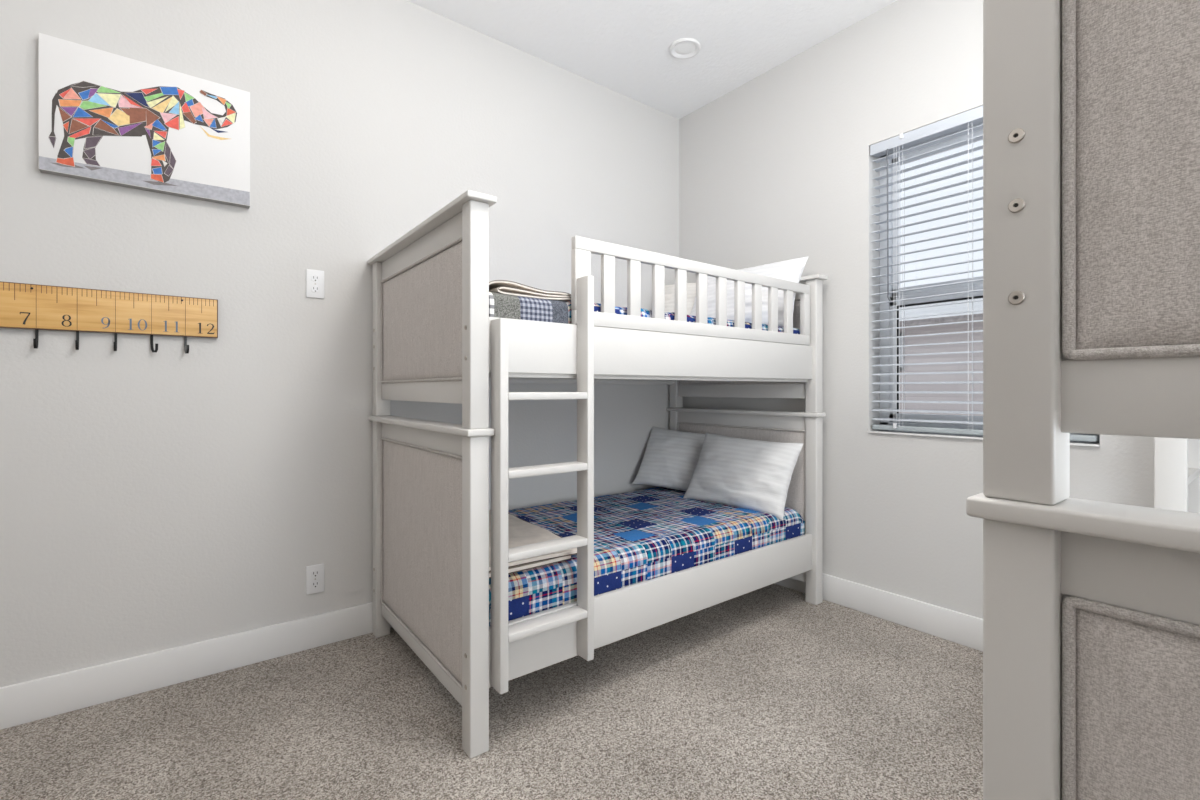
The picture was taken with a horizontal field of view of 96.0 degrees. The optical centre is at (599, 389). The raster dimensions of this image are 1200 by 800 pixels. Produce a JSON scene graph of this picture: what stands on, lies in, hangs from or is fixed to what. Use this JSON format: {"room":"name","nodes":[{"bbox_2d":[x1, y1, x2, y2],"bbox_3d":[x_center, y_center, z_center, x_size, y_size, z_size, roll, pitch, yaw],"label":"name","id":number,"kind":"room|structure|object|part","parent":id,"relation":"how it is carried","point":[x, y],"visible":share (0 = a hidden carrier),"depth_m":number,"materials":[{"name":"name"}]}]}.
{"room":"bedroom","nodes":[
{"label":"bedroom","id":0,"kind":"room"},
{"bbox_2d":[0,0,678,686],"bbox_3d":[-1.205,-0.346,2.183,4.620,2.740,0.120,0,0,-38],"label":"wall","id":1,"kind":"structure","parent":0,"point":[169,497],"depth_m":2.05,"materials":[{"name":"grey paint"}]},
{"bbox_2d":[0,281,217,353],"bbox_3d":[-1.814,-0.227,1.614,1.098,0.198,0.041,0,0,-38],"label":"coat rack","id":2,"kind":"object","parent":1,"relation":"attached to","point":[22,305],"visible":1,"depth_m":1.76,"materials":[{"name":"yellow wood"}]},
{"bbox_2d":[38,33,249,207],"bbox_3d":[-1.520,-0.889,1.841,0.548,0.421,0.039,0,0,-38],"label":"print","id":3,"kind":"object","parent":1,"relation":"attached to","point":[104,117],"visible":1,"depth_m":1.80,"materials":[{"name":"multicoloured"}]},
{"bbox_2d":[0,602,391,729],"bbox_3d":[-1.195,0.962,2.105,4.300,0.125,0.015,0,0,-38],"label":"baseboard","id":4,"kind":"structure","parent":1,"relation":"attached to","point":[45,697],"depth_m":1.87,"materials":[{"name":"white paint"}]},
{"bbox_2d":[306,563,323,594],"bbox_3d":[-1.136,0.754,2.155,0.065,0.112,0.008,0,0,-38],"label":"wall outlet","id":5,"kind":"object","parent":1,"relation":"attached to","point":[314,574],"visible":1,"depth_m":2.15,"materials":[{"name":"white plastic"}]},
{"bbox_2d":[311,581,319,587],"bbox_3d":[-1.134,0.775,2.152,0.030,0.028,0.003,0,0,-38],"label":"receptacle","id":6,"kind":"object","parent":5,"relation":"attached to","point":[314,584],"depth_m":2.15,"materials":[{"name":"white plastic"}]},
{"bbox_2d":[311,570,319,576],"bbox_3d":[-1.134,0.733,2.152,0.030,0.028,0.003,0,0,-38],"label":"receptacle","id":7,"kind":"object","parent":5,"relation":"attached to","point":[314,573],"depth_m":2.15,"materials":[{"name":"white plastic"}]},
{"bbox_2d":[306,269,323,298],"bbox_3d":[-1.136,-0.423,2.155,0.065,0.112,0.008,0,0,-38],"label":"wall outlet","id":8,"kind":"object","parent":1,"relation":"attached to","point":[314,279],"visible":1,"depth_m":2.15,"materials":[{"name":"white plastic"}]},
{"bbox_2d":[311,286,319,292],"bbox_3d":[-1.134,-0.402,2.152,0.030,0.028,0.003,0,0,-38],"label":"receptacle","id":9,"kind":"object","parent":8,"relation":"attached to","point":[314,289],"depth_m":2.15,"materials":[{"name":"white plastic"}]},
{"bbox_2d":[311,275,319,281],"bbox_3d":[-1.134,-0.445,2.152,0.030,0.028,0.003,0,0,-38],"label":"receptacle","id":10,"kind":"object","parent":8,"relation":"attached to","point":[314,278],"depth_m":2.15,"materials":[{"name":"white plastic"}]},
{"bbox_2d":[0,583,982,799],"bbox_3d":[-0.188,1.074,0.864,4.620,0.100,3.450,0,0,-38],"label":"floor","id":11,"kind":"structure","parent":0,"point":[768,692],"depth_m":1.64,"materials":[{"name":"carpet"}]},
{"bbox_2d":[367,190,827,758],"bbox_3d":[0.065,0.238,2.427,1.842,1.571,1.037,0,0,-38],"label":"bunk bed","id":12,"kind":"object","parent":11,"relation":"on","point":[435,337],"visible":0.89,"depth_m":1.83,"materials":[{"name":"grey paint"}]},
{"bbox_3d":[-0.917,-0.210,2.267,0.058,0.638,0.058,0,0,-38],"label":"post","id":13,"kind":"part","parent":12,"relation":"part of","materials":[{"name":"grey paint"}]},
{"bbox_3d":[-0.917,0.577,2.267,0.058,0.895,0.058,0,0,-38],"label":"post","id":14,"kind":"part","parent":12,"relation":"part of","materials":[{"name":"grey paint"}]},
{"bbox_3d":[-0.632,-0.244,1.905,0.024,0.570,0.872,0,0,-38],"label":"panel","id":15,"kind":"part","parent":12,"relation":"part of","materials":[{"name":"grey paint"}]},
{"bbox_3d":[-0.632,0.532,1.905,0.024,0.807,0.872,0,0,-38],"label":"panel","id":16,"kind":"part","parent":12,"relation":"part of","materials":[{"name":"grey paint"}]},
{"bbox_3d":[-0.635,-0.538,1.901,0.090,0.018,1.014,0,0,-38],"label":"cap rail","id":17,"kind":"part","parent":12,"relation":"part of","materials":[{"name":"grey paint"}]},
{"bbox_3d":[-0.637,0.119,1.903,0.082,0.020,1.005,0,0,-38],"label":"cap rail","id":18,"kind":"part","parent":12,"relation":"part of","materials":[{"name":"grey paint"}]},
{"bbox_3d":[-0.354,-0.210,1.536,0.058,0.638,0.058,0,0,-38],"label":"post","id":19,"kind":"part","parent":12,"relation":"part of","materials":[{"name":"grey paint"}]},
{"bbox_3d":[-0.354,0.577,1.536,0.058,0.895,0.058,0,0,-38],"label":"post","id":20,"kind":"part","parent":12,"relation":"part of","materials":[{"name":"grey paint"}]},
{"bbox_3d":[-0.231,-0.121,2.811,1.694,0.179,0.022,0,0,-38],"label":"rail","id":21,"kind":"part","parent":12,"relation":"part of","materials":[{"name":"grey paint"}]},
{"bbox_3d":[0.338,-0.131,2.074,1.694,0.160,0.023,0,0,-38],"label":"rail","id":22,"kind":"part","parent":12,"relation":"part of","materials":[{"name":"grey paint"}]},
{"bbox_3d":[0.338,0.774,2.074,1.694,0.168,0.023,0,0,-38],"label":"rail","id":23,"kind":"part","parent":12,"relation":"part of","materials":[{"name":"grey paint"}]},
{"bbox_3d":[0.470,0.577,3.337,0.058,0.895,0.058,0,0,-38],"label":"post","id":24,"kind":"part","parent":12,"relation":"part of","materials":[{"name":"grey paint"}]},
{"bbox_3d":[0.470,-0.210,3.337,0.058,0.638,0.058,0,0,-38],"label":"post","id":25,"kind":"part","parent":12,"relation":"part of","materials":[{"name":"grey paint"}]},
{"bbox_3d":[0.453,-0.355,2.163,1.362,0.286,0.025,0,0,-38],"label":"guard rail","id":26,"kind":"part","parent":12,"relation":"part of","materials":[{"name":"grey paint"}]},
{"bbox_3d":[0.747,-0.244,2.969,0.024,0.570,0.872,0,0,-38],"label":"panel","id":27,"kind":"part","parent":12,"relation":"part of","materials":[{"name":"grey paint"}]},
{"bbox_3d":[0.747,0.532,2.969,0.024,0.807,0.872,0,0,-38],"label":"panel","id":28,"kind":"part","parent":12,"relation":"part of","materials":[{"name":"grey paint"}]},
{"bbox_3d":[0.750,0.119,2.973,0.082,0.020,1.005,0,0,-38],"label":"cap rail","id":29,"kind":"part","parent":12,"relation":"part of","materials":[{"name":"grey paint"}]},
{"bbox_3d":[0.752,-0.538,2.971,0.090,0.018,1.014,0,0,-38],"label":"cap rail","id":30,"kind":"part","parent":12,"relation":"part of","materials":[{"name":"grey paint"}]},
{"bbox_3d":[1.033,-0.210,2.607,0.058,0.638,0.058,0,0,-38],"label":"post","id":31,"kind":"part","parent":12,"relation":"part of","materials":[{"name":"grey paint"}]},
{"bbox_3d":[1.033,0.577,2.607,0.058,0.895,0.058,0,0,-38],"label":"post","id":32,"kind":"part","parent":12,"relation":"part of","materials":[{"name":"grey paint"}]},
{"bbox_3d":[0.052,0.692,2.442,1.657,0.200,0.860,0,0,-38],"label":"mattress","id":33,"kind":"object","parent":12,"relation":"on","visible":0},
{"bbox_2d":[489,487,804,626],"bbox_3d":[0.056,0.645,2.437,1.682,0.160,0.885,0,0,-38],"label":"quilt","id":34,"kind":"object","parent":33,"relation":"on","point":[651,533],"visible":0.59,"depth_m":2.20,"materials":[{"name":"fabric"}]},
{"bbox_2d":[489,510,576,577],"bbox_3d":[-0.401,0.544,2.015,0.435,0.038,0.728,0,0,-38],"label":"blanket","id":35,"kind":"object","parent":34,"relation":"on","point":[521,532],"visible":0.28,"depth_m":1.89,"materials":[{"name":"brown fabric"}]},
{"bbox_2d":[633,427,704,490],"bbox_3d":[0.453,0.400,3.090,0.480,0.355,0.234,0,0,31],"label":"pillow","id":36,"kind":"object","parent":34,"relation":"on","point":[671,457],"visible":0.77,"depth_m":3.06,"materials":[{"name":"grey fabric"}]},
{"bbox_2d":[683,433,803,519],"bbox_3d":[0.707,0.412,2.710,0.234,0.358,0.551,0,0,-42],"label":"pillow","id":37,"kind":"object","parent":34,"relation":"on","point":[755,475],"visible":0.99,"depth_m":2.63,"materials":[{"name":"grey fabric"}]},
{"bbox_3d":[0.052,-0.171,2.442,1.657,0.189,0.860,0,0,-38],"label":"mattress","id":38,"kind":"object","parent":12,"relation":"on","visible":0},
{"bbox_2d":[489,292,567,323],"bbox_3d":[-0.480,-0.235,1.997,0.294,0.120,0.860,0,0,-38],"label":"throw","id":39,"kind":"object","parent":38,"relation":"on","point":[500,305],"visible":0.4,"depth_m":1.66,"materials":[{"name":"fabric"}]},
{"bbox_2d":[489,280,570,300],"bbox_3d":[-0.407,-0.310,1.940,0.317,0.043,0.640,0,0,-38],"label":"blanket","id":40,"kind":"object","parent":39,"relation":"on","point":[496,286],"visible":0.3,"depth_m":1.68,"materials":[{"name":"brown fabric"}]},
{"bbox_2d":[564,300,799,333],"bbox_3d":[0.170,-0.239,2.528,1.377,0.128,0.881,0,0,-38],"label":"quilt","id":41,"kind":"object","parent":38,"relation":"on","point":[597,307],"visible":0.11,"depth_m":2.06,"materials":[{"name":"fabric"}]},
{"bbox_2d":[665,283,695,314],"bbox_3d":[0.476,-0.464,3.106,0.423,0.350,0.181,0,0,40],"label":"pillow","id":42,"kind":"object","parent":41,"relation":"on","point":[691,287],"visible":0.18,"depth_m":3.10,"materials":[{"name":"beige fabric"}]},
{"bbox_2d":[690,256,808,326],"bbox_3d":[0.731,-0.470,2.797,0.646,0.363,0.212,0,0,44],"label":"pillow","id":43,"kind":"object","parent":41,"relation":"on","point":[791,270],"visible":0.33,"depth_m":2.67,"materials":[{"name":"white fabric"}]},
{"bbox_2d":[966,0,1199,799],"bbox_3d":[1.397,0.238,0.725,1.842,1.571,1.037,0,0,-38],"label":"bunk bed","id":44,"kind":"object","parent":11,"relation":"on","point":[1091,108],"visible":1,"depth_m":0.51,"materials":[{"name":"grey paint"}]},
{"bbox_3d":[0.430,0.577,0.545,0.058,0.895,0.058,0,0,-38],"label":"post","id":45,"kind":"part","parent":44,"relation":"part of","materials":[{"name":"grey paint"}]},
{"bbox_3d":[0.430,-0.210,0.545,0.058,0.638,0.058,0,0,-38],"label":"post","id":46,"kind":"part","parent":44,"relation":"part of","materials":[{"name":"grey paint"}]},
{"bbox_3d":[0.712,0.119,0.179,0.082,0.020,1.005,0,0,-38],"label":"cap rail","id":47,"kind":"part","parent":44,"relation":"part of","materials":[{"name":"grey paint"}]},
{"bbox_3d":[0.715,-0.244,0.183,0.024,0.570,0.872,0,0,-38],"label":"panel","id":48,"kind":"part","parent":44,"relation":"part of","materials":[{"name":"grey paint"}]},
{"bbox_3d":[0.715,0.532,0.183,0.024,0.807,0.872,0,0,-38],"label":"panel","id":49,"kind":"part","parent":44,"relation":"part of","materials":[{"name":"grey paint"}]},
{"bbox_2d":[407,0,896,118],"bbox_3d":[-0.188,-1.766,0.864,4.620,0.100,3.450,0,0,-38],"label":"ceiling","id":50,"kind":"structure","parent":0,"point":[620,46],"depth_m":2.60,"materials":[{"name":"white paint"}]},
{"bbox_2d":[669,38,700,58],"bbox_3d":[0.426,-1.710,2.709,0.158,0.012,0.158,0,0,-38],"label":"recessed light","id":51,"kind":"object","parent":50,"relation":"in","point":[683,48],"visible":1,"depth_m":2.70,"materials":[{"name":"white paint"}]},
{"bbox_2d":[679,0,1153,618],"bbox_3d":[1.562,-0.346,2.214,0.200,2.740,3.210,0,0,-38],"label":"wall","id":52,"kind":"structure","parent":0,"point":[778,167],"depth_m":2.53,"materials":[{"name":"grey paint"}]},
{"bbox_2d":[775,573,982,651],"bbox_3d":[1.481,0.962,2.142,0.015,0.125,3.195,0,0,-38],"label":"baseboard","id":53,"kind":"structure","parent":52,"relation":"attached to","point":[951,625],"depth_m":2.34,"materials":[{"name":"white paint"}]},
{"bbox_2d":[868,122,1099,446],"bbox_3d":[1.536,-0.464,2.213,0.182,1.317,0.788,0,0,-38],"label":"window","id":54,"kind":"structure","parent":52,"relation":"in","point":[977,285],"depth_m":2.47,"materials":[{"name":"white plastic"}]},
{"bbox_3d":[1.562,-0.142,2.233,0.024,0.578,0.698,0,0,-38],"label":"sash","id":55,"kind":"part","parent":54,"relation":"part of","materials":[{"name":"white plastic"}]},
{"bbox_3d":[1.583,-0.751,2.249,0.025,0.651,0.698,0,0,-38],"label":"sash","id":56,"kind":"part","parent":54,"relation":"part of","materials":[{"name":"white glass"}]},
{"bbox_2d":[870,106,1098,441],"bbox_3d":[1.493,-0.471,2.180,0.070,1.302,0.776,0,0,-38],"label":"blind","id":57,"kind":"object","parent":54,"relation":"attached to","point":[974,116],"visible":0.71,"depth_m":2.31,"materials":[{"name":"grey plastic"}]},
{"bbox_3d":[1.301,-0.453,2.382,0.010,1.243,0.014,0,0,-38],"label":"lift cord","id":58,"kind":"part","parent":57,"relation":"part of","materials":[{"name":"white fabric"}]},
{"bbox_3d":[1.341,-0.458,2.389,0.053,1.239,0.014,0,0,-38],"label":"ladder cord","id":59,"kind":"part","parent":57,"relation":"part of","materials":[{"name":"white fabric"}]},
{"bbox_3d":[1.500,-1.098,2.185,0.054,0.042,0.776,0,0,-38],"label":"head rail","id":60,"kind":"part","parent":57,"relation":"part of","materials":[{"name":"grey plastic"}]},
{"bbox_3d":[1.502,-0.458,2.180,0.053,1.239,0.014,0,0,-38],"label":"ladder cord","id":61,"kind":"part","parent":57,"relation":"part of","materials":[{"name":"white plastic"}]},
{"bbox_3d":[1.499,0.169,2.184,0.048,0.022,0.770,0,0,-38],"label":"rail","id":62,"kind":"part","parent":57,"relation":"part of","materials":[{"name":"grey plastic"}]},
{"label":"outside","id":63,"kind":"structure","parent":0,"visible":0},
{"bbox_3d":[7.385,1.524,6.207,13.700,0.200,20.000,0,0,-38],"label":"ground","id":64,"kind":"structure","parent":63,"visible":0},
{"bbox_2d":[899,313,982,415],"bbox_3d":[7.306,0.124,6.146,4.300,2.600,14.600,0,0,-38],"label":"neighbouring house","id":65,"kind":"structure","parent":64,"relation":"on","point":[973,326],"depth_m":6.90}
]}

